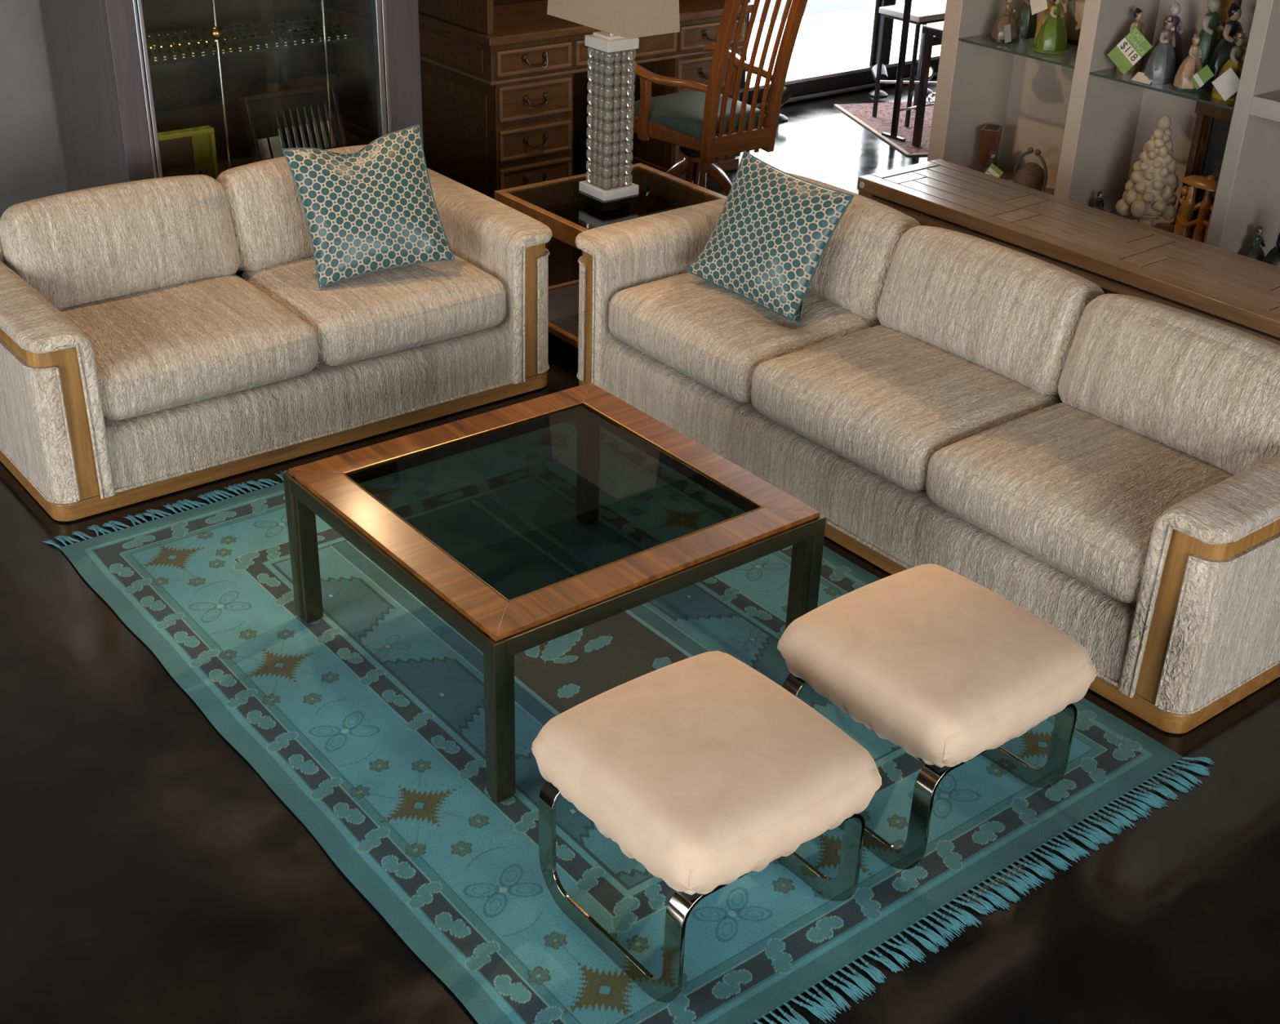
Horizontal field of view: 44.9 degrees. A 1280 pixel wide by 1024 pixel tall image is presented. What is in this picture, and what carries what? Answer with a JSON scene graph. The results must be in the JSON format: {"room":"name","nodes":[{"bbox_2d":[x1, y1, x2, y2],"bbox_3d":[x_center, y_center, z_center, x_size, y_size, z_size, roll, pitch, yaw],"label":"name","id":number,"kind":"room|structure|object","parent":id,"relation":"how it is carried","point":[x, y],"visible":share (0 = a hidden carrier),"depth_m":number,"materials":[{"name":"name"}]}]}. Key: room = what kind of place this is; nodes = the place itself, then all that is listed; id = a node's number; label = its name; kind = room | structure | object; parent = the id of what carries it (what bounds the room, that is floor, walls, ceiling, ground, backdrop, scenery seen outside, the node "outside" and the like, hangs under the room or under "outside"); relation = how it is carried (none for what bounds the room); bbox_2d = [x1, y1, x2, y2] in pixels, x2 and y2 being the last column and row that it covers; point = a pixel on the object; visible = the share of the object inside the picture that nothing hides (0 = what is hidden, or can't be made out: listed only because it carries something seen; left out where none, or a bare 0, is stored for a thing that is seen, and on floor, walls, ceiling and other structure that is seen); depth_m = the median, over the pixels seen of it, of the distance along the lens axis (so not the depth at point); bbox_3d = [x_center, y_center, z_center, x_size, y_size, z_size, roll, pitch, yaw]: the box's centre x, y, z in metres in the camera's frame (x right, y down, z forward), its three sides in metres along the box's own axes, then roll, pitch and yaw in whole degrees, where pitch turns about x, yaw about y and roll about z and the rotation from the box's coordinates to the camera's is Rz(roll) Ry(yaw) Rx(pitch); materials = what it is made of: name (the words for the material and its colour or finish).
{"room":"store","nodes":[
{"label":"store","id":0,"kind":"room"},
{"bbox_2d":[0,0,68,238],"bbox_3d":[-3.074,-1.771,4.323,4.720,3.050,0.100,-19,35,-34],"label":"wall partition","id":1,"kind":"structure","parent":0,"point":[33,166],"depth_m":5.35,"materials":[{"name":"grey paint"}]},
{"bbox_2d":[573,129,582,139],"bbox_3d":[-1.015,-3.014,6.723,11.300,3.050,0.100,-19,35,-34],"label":"wall","id":2,"kind":"structure","parent":0,"point":[576,134],"depth_m":7.91,"materials":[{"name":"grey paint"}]},
{"bbox_2d":[738,0,940,108],"bbox_3d":[1.790,-3.860,8.755,3.375,2.750,0.135,-19,35,-34],"label":"window","id":3,"kind":"structure","parent":2,"relation":"in","point":[859,73],"depth_m":8.93,"materials":[{"name":"metal"}]},
{"bbox_2d":[0,76,1279,1023],"bbox_3d":[1.642,0.087,4.500,11.500,0.100,8.850,-19,35,-34],"label":"floor","id":4,"kind":"structure","parent":0,"point":[150,873],"depth_m":3.12,"materials":[{"name":"concrete"}]},
{"bbox_2d":[40,0,423,191],"bbox_3d":[-1.396,-1.518,5.413,1.100,1.660,0.608,-19,35,-34],"label":"display cabinet","id":5,"kind":"object","parent":4,"relation":"on","point":[113,99],"visible":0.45,"depth_m":5.47,"materials":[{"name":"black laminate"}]},
{"bbox_2d":[146,44,156,57],"bbox_3d":[-1.603,-1.515,5.097,0.027,0.014,0.157,-9,31,-20],"label":"spoon","id":6,"kind":"object","parent":5,"relation":"on","point":[151,47],"visible":0.94,"depth_m":5.12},
{"bbox_2d":[156,44,165,57],"bbox_3d":[-1.574,-1.523,5.113,0.027,0.014,0.157,-8,30,-18],"label":"spoon","id":7,"kind":"object","parent":5,"relation":"on","point":[159,46],"visible":1,"depth_m":5.14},
{"bbox_2d":[163,31,174,44],"bbox_3d":[-1.603,-1.617,5.284,0.027,0.014,0.157,-10,31,-21],"label":"spoon","id":8,"kind":"object","parent":5,"relation":"on","point":[167,33],"visible":0.99,"depth_m":5.31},
{"bbox_2d":[166,43,176,56],"bbox_3d":[-1.546,-1.530,5.129,0.027,0.014,0.157,-8,30,-18],"label":"spoon","id":9,"kind":"object","parent":5,"relation":"on","point":[170,45],"visible":1,"depth_m":5.15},
{"bbox_2d":[175,41,184,54],"bbox_3d":[-1.524,-1.542,5.151,0.027,0.014,0.157,-8,30,-18],"label":"spoon","id":10,"kind":"object","parent":5,"relation":"on","point":[180,44],"visible":1,"depth_m":5.18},
{"bbox_2d":[157,125,218,180],"bbox_3d":[-1.553,-1.163,5.300,0.225,0.275,0.059,-19,35,-34],"label":"box","id":11,"kind":"object","parent":5,"relation":"on","point":[188,151],"visible":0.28,"depth_m":5.28,"materials":[{"name":"paint"}]},
{"bbox_2d":[185,40,194,53],"bbox_3d":[-1.497,-1.550,5.169,0.027,0.014,0.157,-8,30,-18],"label":"spoon","id":12,"kind":"object","parent":5,"relation":"on","point":[189,43],"visible":1,"depth_m":5.19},
{"bbox_2d":[194,40,204,53],"bbox_3d":[-1.469,-1.558,5.185,0.027,0.014,0.157,-8,30,-18],"label":"spoon","id":13,"kind":"object","parent":5,"relation":"on","point":[197,42],"visible":1,"depth_m":5.20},
{"bbox_2d":[202,38,214,51],"bbox_3d":[-1.444,-1.568,5.203,0.027,0.014,0.157,-10,31,-21],"label":"spoon","id":14,"kind":"object","parent":5,"relation":"on","point":[207,41],"visible":1,"depth_m":5.23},
{"bbox_2d":[221,35,231,48],"bbox_3d":[-1.395,-1.588,5.243,0.027,0.014,0.157,-8,30,-18],"label":"spoon","id":15,"kind":"object","parent":5,"relation":"on","point":[225,38],"visible":0.99,"depth_m":5.27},
{"bbox_2d":[231,35,241,48],"bbox_3d":[-1.365,-1.595,5.258,0.027,0.014,0.157,-8,30,-17],"label":"spoon","id":16,"kind":"object","parent":5,"relation":"on","point":[235,37],"visible":1,"depth_m":5.29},
{"bbox_2d":[240,34,251,47],"bbox_3d":[-1.339,-1.603,5.275,0.027,0.014,0.157,-9,31,-20],"label":"spoon","id":17,"kind":"object","parent":5,"relation":"on","point":[244,37],"visible":1,"depth_m":5.30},
{"bbox_2d":[265,31,278,44],"bbox_3d":[-1.265,-1.633,5.334,0.027,0.014,0.157,-10,31,-21],"label":"spoon","id":18,"kind":"object","parent":5,"relation":"on","point":[268,33],"visible":1,"depth_m":5.35,"materials":[{"name":"silver metal"}]},
{"bbox_2d":[274,30,286,43],"bbox_3d":[-1.237,-1.641,5.350,0.027,0.014,0.157,-9,31,-19],"label":"spoon","id":19,"kind":"object","parent":5,"relation":"on","point":[279,33],"visible":1,"depth_m":5.37,"materials":[{"name":"silver metal"}]},
{"bbox_2d":[283,29,296,42],"bbox_3d":[-1.210,-1.649,5.367,0.027,0.014,0.157,-10,31,-21],"label":"spoon","id":20,"kind":"object","parent":5,"relation":"on","point":[286,31],"visible":1,"depth_m":5.38,"materials":[{"name":"silver metal"}]},
{"bbox_2d":[238,83,347,162],"bbox_3d":[-1.219,-1.321,5.528,0.360,0.350,0.151,-22,37,-36],"label":"case","id":21,"kind":"object","parent":5,"relation":"on","point":[257,112],"visible":0.47,"depth_m":5.50,"materials":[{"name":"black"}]},
{"bbox_2d":[257,137,271,160],"bbox_3d":[-1.319,-1.270,5.444,0.040,0.075,0.025,-22,37,-36],"label":"card","id":22,"kind":"object","parent":21,"relation":"on","point":[263,143],"visible":0.88,"depth_m":5.44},
{"bbox_2d":[269,135,284,158],"bbox_3d":[-1.282,-1.285,5.474,0.040,0.075,0.025,-22,37,-36],"label":"card","id":23,"kind":"object","parent":21,"relation":"on","point":[275,142],"visible":0.93,"depth_m":5.47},
{"bbox_2d":[275,111,285,155],"bbox_3d":[-1.270,-1.336,5.478,0.016,0.149,0.050,-22,37,-36],"label":"knife","id":24,"kind":"object","parent":21,"relation":"in","point":[280,133],"visible":0.8,"depth_m":5.47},
{"bbox_2d":[281,110,293,148],"bbox_3d":[-1.248,-1.344,5.495,0.016,0.149,0.050,-22,37,-36],"label":"knife","id":25,"kind":"object","parent":21,"relation":"in","point":[287,133],"visible":0.68,"depth_m":5.49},
{"bbox_2d":[288,108,300,147],"bbox_3d":[-1.227,-1.353,5.511,0.016,0.149,0.050,-22,37,-36],"label":"knife","id":26,"kind":"object","parent":21,"relation":"in","point":[295,133],"visible":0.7,"depth_m":5.51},
{"bbox_2d":[296,107,307,147],"bbox_3d":[-1.206,-1.361,5.528,0.016,0.149,0.050,-22,37,-36],"label":"knife","id":27,"kind":"object","parent":21,"relation":"in","point":[302,133],"visible":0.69,"depth_m":5.53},
{"bbox_2d":[302,106,315,147],"bbox_3d":[-1.184,-1.370,5.545,0.016,0.149,0.050,-22,37,-36],"label":"knife","id":28,"kind":"object","parent":21,"relation":"in","point":[308,130],"visible":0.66,"depth_m":5.54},
{"bbox_2d":[310,105,322,149],"bbox_3d":[-1.163,-1.378,5.562,0.016,0.149,0.050,-22,37,-36],"label":"knife","id":29,"kind":"object","parent":21,"relation":"in","point":[316,131],"visible":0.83,"depth_m":5.56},
{"bbox_2d":[317,104,328,148],"bbox_3d":[-1.142,-1.387,5.579,0.016,0.149,0.050,-22,37,-36],"label":"knife","id":30,"kind":"object","parent":21,"relation":"in","point":[323,131],"visible":1,"depth_m":5.58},
{"bbox_2d":[324,102,336,146],"bbox_3d":[-1.120,-1.395,5.596,0.016,0.149,0.050,-22,37,-36],"label":"knife","id":31,"kind":"object","parent":21,"relation":"in","point":[326,108],"visible":0.67,"depth_m":5.59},
{"bbox_2d":[290,28,304,40],"bbox_3d":[-1.188,-1.661,5.389,0.027,0.014,0.157,-10,31,-21],"label":"spoon","id":32,"kind":"object","parent":5,"relation":"on","point":[294,30],"visible":1,"depth_m":5.40,"materials":[{"name":"silver metal"}]},
{"bbox_2d":[299,27,313,39],"bbox_3d":[-1.160,-1.669,5.406,0.027,0.014,0.157,-10,31,-20],"label":"spoon","id":33,"kind":"object","parent":5,"relation":"on","point":[304,29],"visible":1,"depth_m":5.42,"materials":[{"name":"silver metal"}]},
{"bbox_2d":[324,24,339,36],"bbox_3d":[-1.081,-1.695,5.459,0.027,0.014,0.157,-10,31,-21],"label":"spoon","id":34,"kind":"object","parent":5,"relation":"on","point":[327,26],"visible":1,"depth_m":5.48,"materials":[{"name":"silver metal"}]},
{"bbox_2d":[0,144,551,521],"bbox_3d":[-1.185,-0.666,4.841,1.688,0.727,0.850,-19,35,-34],"label":"loveseat","id":35,"kind":"object","parent":4,"relation":"on","point":[162,335],"visible":0.89,"depth_m":4.59,"materials":[{"name":"beige fabric"}]},
{"bbox_2d":[0,174,239,309],"bbox_3d":[-1.568,-0.817,4.707,0.678,0.356,0.266,-19,35,-34],"label":"cushion","id":36,"kind":"object","parent":35,"relation":"on","point":[85,248],"depth_m":4.60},
{"bbox_2d":[58,274,318,420],"bbox_3d":[-1.379,-0.506,4.592,0.675,0.201,0.624,-19,35,-34],"label":"seat cushion","id":37,"kind":"object","parent":35,"relation":"on","point":[188,347],"depth_m":4.45,"materials":[{"name":"fabric"}]},
{"bbox_2d":[216,144,367,271],"bbox_3d":[-1.044,-1.002,5.077,0.678,0.354,0.271,-19,35,-34],"label":"cushion","id":38,"kind":"object","parent":35,"relation":"on","point":[268,228],"depth_m":4.87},
{"bbox_2d":[282,124,454,288],"bbox_3d":[-0.833,-0.946,4.787,0.470,0.420,0.228,-10,31,-21],"label":"throw pillow","id":39,"kind":"object","parent":35,"relation":"on","point":[373,208],"visible":1,"depth_m":4.74,"materials":[{"name":"teal fabric"}]},
{"bbox_2d":[240,254,506,365],"bbox_3d":[-0.854,-0.692,4.962,0.675,0.203,0.624,-19,35,-34],"label":"seat cushion","id":40,"kind":"object","parent":35,"relation":"on","point":[406,314],"depth_m":4.79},
{"bbox_2d":[417,0,753,208],"bbox_3d":[-0.272,-2.179,7.061,1.470,1.305,0.774,-19,35,-34],"label":"desk","id":41,"kind":"object","parent":4,"relation":"on","point":[504,82],"visible":0.56,"depth_m":6.73,"materials":[{"name":"brown wood"}]},
{"bbox_2d":[494,163,727,348],"bbox_3d":[-0.069,-0.873,5.525,0.653,0.500,0.627,-19,35,-34],"label":"end table","id":42,"kind":"object","parent":4,"relation":"on","point":[563,298],"visible":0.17,"depth_m":5.55,"materials":[{"name":"brown wood"}]},
{"bbox_2d":[547,283,578,337],"bbox_3d":[-0.074,-0.731,5.603,0.593,0.016,0.567,-19,35,-34],"label":"shelf","id":43,"kind":"object","parent":42,"relation":"attached to","point":[563,298],"depth_m":5.57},
{"bbox_2d":[546,0,679,200],"bbox_3d":[-0.095,-1.472,5.158,0.210,0.900,0.444,-19,35,-34],"label":"table lamp","id":44,"kind":"object","parent":42,"relation":"on","point":[611,52],"visible":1,"depth_m":5.13,"materials":[{"name":"silver plastic"}]},
{"bbox_2d":[43,402,1214,1023],"bbox_3d":[-0.154,0.322,3.843,1.771,0.010,2.534,-19,35,-34],"label":"area rug","id":45,"kind":"object","parent":4,"relation":"on","point":[366,717],"visible":0.62,"depth_m":3.37,"materials":[{"name":"fabric"}]},
{"bbox_2d":[283,382,826,803],"bbox_3d":[-0.217,0.131,3.746,0.920,0.421,0.914,-19,35,-34],"label":"coffee table","id":46,"kind":"object","parent":45,"relation":"on","point":[523,526],"visible":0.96,"depth_m":3.57,"materials":[{"name":"wood"}]},
{"bbox_2d":[531,650,881,1002],"bbox_3d":[0.116,0.580,2.937,0.506,0.429,0.510,-19,35,-34],"label":"footstool","id":47,"kind":"object","parent":45,"relation":"on","point":[705,771],"visible":1,"depth_m":2.77,"materials":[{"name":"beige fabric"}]},
{"bbox_2d":[532,650,880,894],"bbox_3d":[0.120,0.468,2.876,0.504,0.174,0.508,-19,35,-34],"label":"cushion","id":48,"kind":"object","parent":47,"relation":"on","point":[704,771],"depth_m":2.76,"materials":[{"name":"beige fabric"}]},
{"bbox_2d":[777,563,1096,869],"bbox_3d":[0.607,0.417,3.265,0.506,0.429,0.510,-19,35,-34],"label":"footstool","id":49,"kind":"object","parent":45,"relation":"on","point":[944,668],"visible":0.98,"depth_m":3.09,"materials":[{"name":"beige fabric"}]},
{"bbox_2d":[777,563,1095,767],"bbox_3d":[0.610,0.305,3.204,0.504,0.174,0.508,-19,35,-34],"label":"cushion","id":50,"kind":"object","parent":49,"relation":"on","point":[944,668],"depth_m":3.09,"materials":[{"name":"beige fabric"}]},
{"bbox_2d":[623,0,808,220],"bbox_3d":[0.310,-1.724,6.417,0.568,1.160,0.688,-19,35,-34],"label":"swivel armchair","id":51,"kind":"object","parent":4,"relation":"on","point":[706,124],"visible":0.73,"depth_m":6.32,"materials":[{"name":"brown wood"}]},
{"bbox_2d":[777,86,791,122],"bbox_3d":[0.750,-2.196,8.336,0.110,0.173,0.118,23,35,34],"label":"spotlight","id":52,"kind":"object","parent":4,"relation":"on","point":[786,96],"visible":0.42,"depth_m":8.31,"materials":[{"name":"white metal"}]},
{"bbox_2d":[750,71,937,107],"bbox_3d":[1.713,-2.609,9.286,3.200,0.024,0.024,-19,35,-34],"label":"conduit","id":53,"kind":"object","parent":4,"relation":"on","point":[872,85],"visible":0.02,"depth_m":8.86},
{"bbox_2d":[868,63,888,97],"bbox_3d":[1.372,-2.474,8.883,0.110,0.173,0.118,-1,29,-6],"label":"spotlight","id":54,"kind":"object","parent":4,"relation":"on","point":[884,76],"visible":0.71,"depth_m":8.86,"materials":[{"name":"white metal"}]},
{"bbox_2d":[834,101,933,155],"bbox_3d":[2.040,-2.118,8.443,1.706,0.009,1.026,-6,30,-14],"label":"patterned rug","id":55,"kind":"object","parent":4,"relation":"on","point":[862,113],"visible":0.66,"depth_m":8.36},
{"bbox_2d":[881,0,933,141],"bbox_3d":[1.501,-2.477,7.936,0.520,1.075,0.180,-19,35,-34],"label":"metal table","id":56,"kind":"object","parent":55,"relation":"on","point":[908,3],"visible":0.48,"depth_m":7.92,"materials":[{"name":"metal"}]},
{"bbox_2d":[871,0,946,127],"bbox_3d":[1.488,-2.405,8.325,0.370,0.575,0.290,-19,35,-34],"label":"bar stool","id":57,"kind":"object","parent":55,"relation":"on","point":[925,12],"visible":0.65,"depth_m":8.20,"materials":[{"name":"metal"}]},
{"bbox_2d":[911,22,943,146],"bbox_3d":[1.625,-2.132,7.807,0.360,0.600,0.320,-19,35,-34],"label":"bar stool","id":58,"kind":"object","parent":55,"relation":"on","point":[933,33],"visible":0.17,"depth_m":7.77,"materials":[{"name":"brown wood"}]},
{"bbox_2d":[575,172,1279,733],"bbox_3d":[0.830,-0.366,4.417,0.850,0.727,2.373,-19,35,-34],"label":"sofa","id":59,"kind":"object","parent":4,"relation":"on","point":[1105,466],"visible":0.86,"depth_m":4.07,"materials":[{"name":"beige fabric"}]},
{"bbox_2d":[608,271,880,402],"bbox_3d":[0.324,-0.576,4.826,0.624,0.200,0.680,-19,35,-34],"label":"seat cushion","id":60,"kind":"object","parent":59,"relation":"on","point":[706,340],"depth_m":4.68,"materials":[{"name":"fabric"}]},
{"bbox_2d":[686,151,854,322],"bbox_3d":[0.393,-0.841,4.743,0.459,0.419,0.222,25,36,35],"label":"throw pillow","id":61,"kind":"object","parent":59,"relation":"on","point":[766,244],"visible":1,"depth_m":4.69,"materials":[{"name":"teal fabric"}]},
{"bbox_2d":[786,172,920,319],"bbox_3d":[0.580,-0.850,4.899,0.268,0.355,0.684,-19,35,-34],"label":"cushion","id":62,"kind":"object","parent":59,"relation":"on","point":[850,277],"depth_m":4.68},
{"bbox_2d":[751,324,1060,491],"bbox_3d":[0.740,-0.313,4.366,0.624,0.202,0.680,-19,35,-34],"label":"seat cushion","id":63,"kind":"object","parent":59,"relation":"on","point":[873,404],"depth_m":4.23,"materials":[{"name":"fabric"}]},
{"bbox_2d":[876,225,1104,396],"bbox_3d":[0.997,-0.585,4.441,0.265,0.356,0.684,-19,35,-34],"label":"cushion","id":64,"kind":"object","parent":59,"relation":"on","point":[1011,317],"depth_m":4.33,"materials":[{"name":"fabric"}]},
{"bbox_2d":[925,401,1234,603],"bbox_3d":[1.157,-0.046,3.908,0.624,0.200,0.680,-19,35,-34],"label":"seat cushion","id":65,"kind":"object","parent":59,"relation":"on","point":[1071,495],"depth_m":3.80,"materials":[{"name":"fabric"}]},
{"bbox_2d":[1057,293,1279,475],"bbox_3d":[1.412,-0.320,3.982,0.267,0.355,0.684,-19,35,-34],"label":"cushion","id":66,"kind":"object","parent":59,"relation":"on","point":[1203,392],"depth_m":3.90,"materials":[{"name":"fabric"}]},
{"bbox_2d":[926,65,934,95],"bbox_3d":[1.652,-2.502,8.952,0.110,0.173,0.118,7,29,9],"label":"spotlight","id":67,"kind":"object","parent":4,"relation":"on","point":[931,68],"visible":0.3,"depth_m":8.92,"materials":[{"name":"white metal"}]},
{"bbox_2d":[857,159,1279,345],"bbox_3d":[1.654,-0.718,5.393,0.457,0.455,2.125,-19,35,-34],"label":"wooden plank table","id":68,"kind":"object","parent":4,"relation":"on","point":[1117,254],"visible":0.7,"depth_m":5.31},
{"bbox_2d":[927,0,1279,256],"bbox_3d":[2.205,-1.987,6.024,0.422,2.110,2.270,-19,35,-34],"label":"shelving unit","id":69,"kind":"object","parent":4,"relation":"on","point":[1089,122],"visible":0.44,"depth_m":6.52,"materials":[{"name":"white paint"}]},
{"bbox_2d":[981,150,997,173],"bbox_3d":[1.586,-1.554,7.011,0.117,0.166,0.098,-19,35,-34],"label":"figurine","id":70,"kind":"object","parent":69,"relation":"on","point":[993,153],"visible":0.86,"depth_m":6.98,"materials":[{"name":"ceramic"}]},
{"bbox_2d":[977,124,1002,172],"bbox_3d":[1.593,-1.639,7.086,0.080,0.243,0.096,13,31,19],"label":"wooden vase","id":71,"kind":"object","parent":69,"relation":"on","point":[990,137],"visible":0.75,"depth_m":7.03,"materials":[{"name":"brown wood"}]},
{"bbox_2d":[984,163,1004,177],"bbox_3d":[1.566,-1.497,6.931,0.049,0.109,0.101,-19,35,-34],"label":"price tag","id":72,"kind":"object","parent":69,"relation":"on","point":[993,170],"visible":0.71,"depth_m":6.92,"materials":[{"name":"green"}]},
{"bbox_2d":[987,0,1019,44],"bbox_3d":[1.586,-2.137,6.704,0.128,0.196,0.142,-19,35,-34],"label":"figurine","id":73,"kind":"object","parent":69,"relation":"on","point":[997,36],"visible":0.99,"depth_m":6.69,"materials":[{"name":"ceramic"}]},
{"bbox_2d":[1004,23,1011,43],"bbox_3d":[1.580,-2.056,6.666,0.015,0.082,0.064,-5,29,-12],"label":"tag","id":74,"kind":"object","parent":73,"relation":"hanging from","point":[1007,34],"visible":1,"depth_m":6.66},
{"bbox_2d":[1015,0,1037,39],"bbox_3d":[1.698,-2.210,6.779,0.104,0.260,0.087,-19,35,-34],"label":"figurine","id":75,"kind":"object","parent":69,"relation":"on","point":[1026,23],"visible":0.73,"depth_m":6.78,"materials":[{"name":"ceramic"}]},
{"bbox_2d":[1013,146,1047,191],"bbox_3d":[1.741,-1.515,6.903,0.151,0.209,0.146,2,29,0],"label":"basket","id":76,"kind":"object","parent":69,"relation":"on","point":[1031,175],"visible":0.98,"depth_m":6.86,"materials":[{"name":"brown wicker"}]},
{"bbox_2d":[1030,0,1070,55],"bbox_3d":[1.745,-2.061,6.533,0.156,0.236,0.173,-19,35,-34],"label":"figurine","id":77,"kind":"object","parent":69,"relation":"on","point":[1051,37],"visible":1,"depth_m":6.52,"materials":[{"name":"ceramic"}]},
{"bbox_2d":[1030,0,1047,15],"bbox_3d":[1.680,-2.150,6.539,0.014,0.114,0.115,-19,35,-34],"label":"note card","id":78,"kind":"object","parent":77,"relation":"hanging from","point":[1037,6],"visible":1,"depth_m":6.54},
{"bbox_2d":[1034,0,1066,43],"bbox_3d":[1.775,-2.158,6.650,0.134,0.296,0.112,-19,35,-34],"label":"figurine","id":79,"kind":"object","parent":69,"relation":"on","point":[1045,14],"visible":0.36,"depth_m":6.64,"materials":[{"name":"ceramic"}]},
{"bbox_2d":[1061,0,1085,45],"bbox_3d":[1.904,-2.205,6.615,0.040,0.420,0.290,-19,35,-34],"label":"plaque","id":80,"kind":"object","parent":69,"relation":"on","point":[1073,10],"visible":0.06,"depth_m":6.69,"materials":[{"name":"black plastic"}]},
{"bbox_2d":[1092,191,1104,211],"bbox_3d":[1.947,-1.296,6.592,0.091,0.135,0.076,-19,35,-34],"label":"figurine","id":81,"kind":"object","parent":69,"relation":"on","point":[1099,201],"visible":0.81,"depth_m":6.57,"materials":[{"name":"ceramic"}]},
{"bbox_2d":[1107,26,1152,75],"bbox_3d":[1.958,-1.843,6.200,0.046,0.182,0.172,-19,35,-34],"label":"price tag","id":82,"kind":"object","parent":69,"relation":"on","point":[1134,46],"visible":1,"depth_m":6.20,"materials":[{"name":"green"}]},
{"bbox_2d":[1115,8,1145,73],"bbox_3d":[2.002,-1.911,6.279,0.112,0.247,0.093,-19,35,-34],"label":"figurine","id":83,"kind":"object","parent":69,"relation":"on","point":[1138,13],"visible":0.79,"depth_m":6.26,"materials":[{"name":"ceramic"}]},
{"bbox_2d":[1131,71,1152,84],"bbox_3d":[2.001,-1.723,6.160,0.043,0.028,0.085,-19,35,-34],"label":"note card","id":84,"kind":"object","parent":69,"relation":"on","point":[1140,77],"visible":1,"depth_m":6.17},
{"bbox_2d":[1115,114,1178,226],"bbox_3d":[2.114,-1.395,6.407,0.241,0.496,0.228,8,29,11],"label":"sculpture","id":85,"kind":"object","parent":69,"relation":"on","point":[1148,195],"visible":0.99,"depth_m":6.36,"materials":[{"name":"ceramic"}]},
{"bbox_2d":[1143,15,1176,84],"bbox_3d":[2.070,-1.829,6.125,0.126,0.255,0.111,-10,31,-21],"label":"figurine","id":86,"kind":"object","parent":69,"relation":"on","point":[1160,68],"visible":1,"depth_m":6.11,"materials":[{"name":"ceramic"}]},
{"bbox_2d":[1151,0,1182,74],"bbox_3d":[2.139,-1.913,6.256,0.141,0.282,0.124,-10,31,-21],"label":"figurine","id":87,"kind":"object","parent":69,"relation":"on","point":[1175,7],"visible":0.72,"depth_m":6.23,"materials":[{"name":"ceramic"}]},
{"bbox_2d":[1168,34,1204,93],"bbox_3d":[2.146,-1.748,6.027,0.127,0.210,0.142,-19,35,-34],"label":"figurine","id":88,"kind":"object","parent":69,"relation":"on","point":[1191,65],"visible":0.94,"depth_m":6.01,"materials":[{"name":"ceramic"}]},
{"bbox_2d":[1173,174,1217,243],"bbox_3d":[2.262,-1.217,6.285,0.100,0.310,0.205,-19,35,-34],"label":"carving","id":89,"kind":"object","parent":69,"relation":"on","point":[1184,222],"visible":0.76,"depth_m":6.28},
{"bbox_2d":[1190,64,1213,89],"bbox_3d":[2.148,-1.661,5.926,0.093,0.097,0.008,25,36,36],"label":"price tag","id":90,"kind":"object","parent":69,"relation":"on","point":[1198,79],"visible":1,"depth_m":5.92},
{"bbox_2d":[1173,88,1235,231],"bbox_3d":[2.388,-1.393,6.312,0.105,0.600,0.330,-19,35,-34],"label":"lantern","id":91,"kind":"object","parent":69,"relation":"on","point":[1209,145],"visible":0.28,"depth_m":6.35,"materials":[{"name":"brown wood"}]},
{"bbox_2d":[1196,0,1223,68],"bbox_3d":[2.257,-1.884,6.162,0.116,0.326,0.086,-19,35,-34],"label":"figurine","id":92,"kind":"object","parent":69,"relation":"on","point":[1208,36],"visible":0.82,"depth_m":6.13,"materials":[{"name":"ceramic"}]},
{"bbox_2d":[1202,3,1243,90],"bbox_3d":[2.293,-1.814,6.042,0.145,0.321,0.121,-19,35,-34],"label":"figurine","id":93,"kind":"object","parent":69,"relation":"on","point":[1220,55],"visible":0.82,"depth_m":6.01,"materials":[{"name":"ceramic"}]},
{"bbox_2d":[1207,0,1239,43],"bbox_3d":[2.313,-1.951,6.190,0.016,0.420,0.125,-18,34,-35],"label":"figurine","id":94,"kind":"object","parent":69,"relation":"on","point":[1225,5],"visible":0.02,"depth_m":6.16,"materials":[{"name":"brown ceramic"}]},
{"bbox_2d":[1211,67,1239,101],"bbox_3d":[2.230,-1.622,5.883,0.031,0.119,0.120,-19,35,-34],"label":"note card","id":95,"kind":"object","parent":69,"relation":"on","point":[1227,84],"visible":0.86,"depth_m":5.88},
{"bbox_2d":[1211,31,1247,101],"bbox_3d":[2.272,-1.708,5.926,0.127,0.245,0.112,-10,31,-21],"label":"figurine","id":96,"kind":"object","parent":69,"relation":"on","point":[1234,63],"visible":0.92,"depth_m":5.90,"materials":[{"name":"ceramic"}]},
{"bbox_2d":[1242,225,1265,261],"bbox_3d":[2.413,-1.031,6.081,0.116,0.188,0.097,-19,35,-34],"label":"figurine","id":97,"kind":"object","parent":69,"relation":"on","point":[1255,251],"visible":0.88,"depth_m":6.06,"materials":[{"name":"ceramic"}]},
{"bbox_2d":[1262,232,1279,266],"bbox_3d":[2.468,-1.006,5.962,0.155,0.262,0.130,-19,35,-34],"label":"figurine","id":98,"kind":"object","parent":69,"relation":"on","point":[1273,257],"visible":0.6,"depth_m":5.94,"materials":[{"name":"ceramic"}]},
{"label":"outside","id":99,"kind":"structure","parent":0,"visible":0},
{"bbox_2d":[745,0,946,79],"bbox_3d":[2.031,-3.238,10.688,18.000,0.140,1.690,-19,35,-34],"label":"window","id":100,"kind":"structure","parent":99,"point":[826,40],"depth_m":10.29,"materials":[{"name":"glass"}]},
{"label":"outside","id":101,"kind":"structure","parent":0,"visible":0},
{"bbox_2d":[748,0,921,22],"bbox_3d":[0.199,-8.225,19.833,36.000,0.210,16.950,-19,35,-34],"label":"road","id":102,"kind":"structure","parent":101,"point":[813,7],"depth_m":11.47,"materials":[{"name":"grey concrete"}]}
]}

